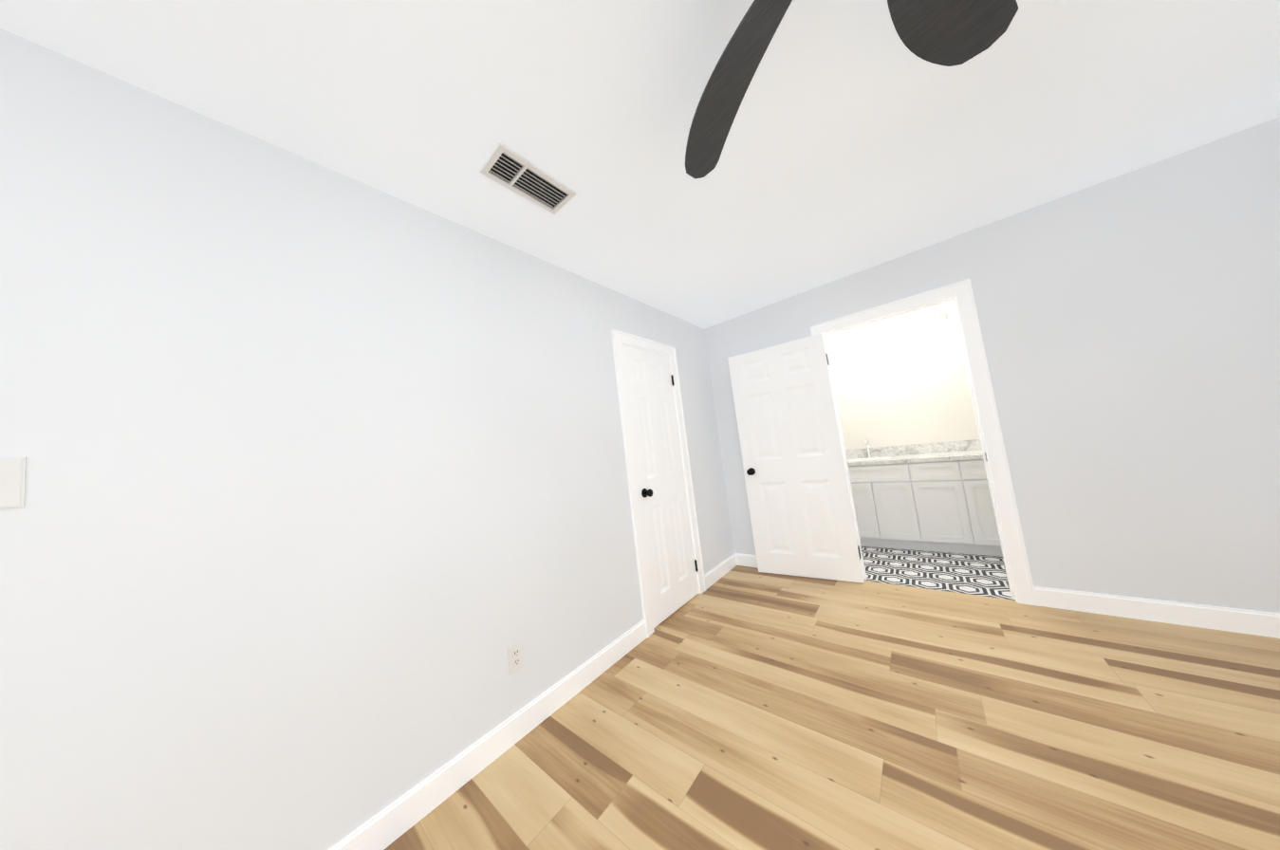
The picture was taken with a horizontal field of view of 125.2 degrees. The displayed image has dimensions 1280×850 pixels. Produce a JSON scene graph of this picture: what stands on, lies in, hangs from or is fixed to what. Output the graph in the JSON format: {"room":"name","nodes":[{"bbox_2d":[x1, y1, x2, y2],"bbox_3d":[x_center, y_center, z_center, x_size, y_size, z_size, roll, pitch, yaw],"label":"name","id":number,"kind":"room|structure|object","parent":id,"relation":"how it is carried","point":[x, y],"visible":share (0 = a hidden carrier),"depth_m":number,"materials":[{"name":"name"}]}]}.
{"room":"empty bedroom","nodes":[
{"label":"empty bedroom","id":0,"kind":"room"},
{"bbox_2d":[0,28,1279,849],"bbox_3d":[-0.016,0.115,1.335,5.580,2.440,7.300,-11,-6,39],"label":"wall","id":1,"kind":"structure","parent":0,"point":[316,527],"depth_m":1.26,"materials":[{"name":"grey paint"}]},
{"bbox_2d":[0,457,26,509],"bbox_3d":[-1.428,0.130,0.730,0.020,0.114,0.070,-11,-6,39],"label":"light switch","id":2,"kind":"object","parent":1,"relation":"attached to","point":[12,479],"visible":1,"depth_m":0.75,"materials":[{"name":"white plastic"}]},
{"bbox_2d":[329,619,647,849],"bbox_3d":[-0.739,1.371,1.285,0.012,0.112,2.418,-11,-6,39],"label":"baseboard","id":3,"kind":"structure","parent":1,"relation":"attached to","point":[392,823],"depth_m":1.36,"materials":[{"name":"white wood"}]},
{"bbox_2d":[507,640,523,674],"bbox_3d":[-0.577,1.082,1.545,0.008,0.114,0.070,-11,-6,39],"label":"electrical outlet","id":4,"kind":"object","parent":1,"relation":"attached to","point":[515,658],"visible":1,"depth_m":1.54,"materials":[{"name":"white plastic"}]},
{"bbox_2d":[611,329,705,637],"bbox_3d":[0.132,0.367,2.635,0.142,2.118,0.794,-11,-6,39],"label":"trim","id":5,"kind":"structure","parent":1,"relation":"attached to","point":[620,339],"depth_m":2.39,"materials":[{"name":"white wood"}]},
{"bbox_2d":[621,344,698,628],"bbox_3d":[0.162,0.402,2.613,0.173,2.014,0.624,-11,-6,39],"label":"closet door","id":6,"kind":"structure","parent":1,"relation":"in","point":[672,565],"depth_m":2.58,"materials":[{"name":"white wood"}]},
{"bbox_2d":[704,553,739,589],"bbox_3d":[0.744,1.344,3.063,0.012,0.112,0.624,-11,-6,39],"label":"baseboard","id":7,"kind":"structure","parent":1,"relation":"attached to","point":[713,576],"depth_m":3.05,"materials":[{"name":"white wood"}]},
{"bbox_2d":[735,553,757,567],"bbox_3d":[1.328,1.271,3.005,0.991,0.112,0.012,-11,-6,39],"label":"baseboard","id":8,"kind":"structure","parent":1,"relation":"attached to","point":[745,560],"depth_m":3.24,"materials":[{"name":"white wood"}]},
{"bbox_2d":[727,333,863,582],"bbox_3d":[1.310,0.292,2.911,0.818,2.014,0.173,-10,-6,34],"label":"bathroom door","id":9,"kind":"structure","parent":1,"relation":"in","point":[802,520],"depth_m":2.87,"materials":[{"name":"white wood"}]},
{"bbox_2d":[845,439,982,457],"bbox_3d":[2.741,0.283,3.619,2.224,0.100,0.021,-11,-6,39],"label":"backsplash","id":10,"kind":"structure","parent":1,"relation":"attached to","point":[974,444],"depth_m":3.47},
{"bbox_2d":[809,278,1037,606],"bbox_3d":[2.005,0.138,2.509,0.988,2.118,0.162,-11,-6,39],"label":"door frame","id":11,"kind":"structure","parent":1,"relation":"attached to","point":[959,295],"depth_m":2.21,"materials":[{"name":"white wood"}]},
{"bbox_2d":[1033,586,1279,638],"bbox_3d":[2.971,0.966,1.630,1.361,0.112,0.012,-11,-6,39],"label":"baseboard","id":12,"kind":"structure","parent":1,"relation":"attached to","point":[1223,619],"depth_m":1.77,"materials":[{"name":"white wood"}]},
{"bbox_2d":[0,0,1279,329],"bbox_3d":[-0.160,-1.122,1.437,5.580,0.060,7.300,-11,-6,39],"label":"ceiling","id":13,"kind":"structure","parent":0,"point":[860,137],"depth_m":1.23,"materials":[{"name":"paint"}]},
{"bbox_2d":[480,142,575,214],"bbox_3d":[-0.474,-1.050,1.440,0.170,0.013,0.360,-11,-6,39],"label":"ceiling vent","id":14,"kind":"object","parent":13,"relation":"in","point":[504,165],"visible":1,"depth_m":1.42,"materials":[{"name":"white metal"}]},
{"bbox_2d":[685,0,1018,179],"bbox_3d":[0.371,-1.040,0.511,1.289,0.377,1.331,-11,-6,39],"label":"ceiling fan","id":15,"kind":"object","parent":13,"relation":"hanging from","point":[949,32],"visible":1,"depth_m":0.85,"materials":[{"name":"black wood"}]},
{"bbox_2d":[384,565,1279,849],"bbox_3d":[-0.348,1.361,0.662,5.580,0.060,5.810,-11,-6,39],"label":"floor","id":16,"kind":"structure","parent":0,"point":[741,708],"depth_m":1.30,"materials":[{"name":"brown wood"}]},
{"bbox_2d":[861,546,1015,600],"bbox_3d":[2.597,1.205,2.956,3.040,0.060,1.490,-11,-6,39],"label":"floor","id":17,"kind":"structure","parent":0,"point":[979,575],"depth_m":2.68,"materials":[{"name":"multicoloured tile"}]},
{"bbox_2d":[847,457,1002,556],"bbox_3d":[2.631,0.784,3.376,2.204,0.835,0.547,-11,-6,39],"label":"bathroom vanity","id":18,"kind":"object","parent":17,"relation":"on","point":[936,497],"depth_m":3.04,"materials":[{"name":"wood"}]},
{"bbox_2d":[846,449,983,464],"bbox_3d":[2.577,0.353,3.407,2.224,0.035,0.558,-11,-6,39],"label":"countertop","id":19,"kind":"structure","parent":18,"relation":"on","point":[951,453],"depth_m":3.22,"materials":[{"name":"white stone"}]}
]}

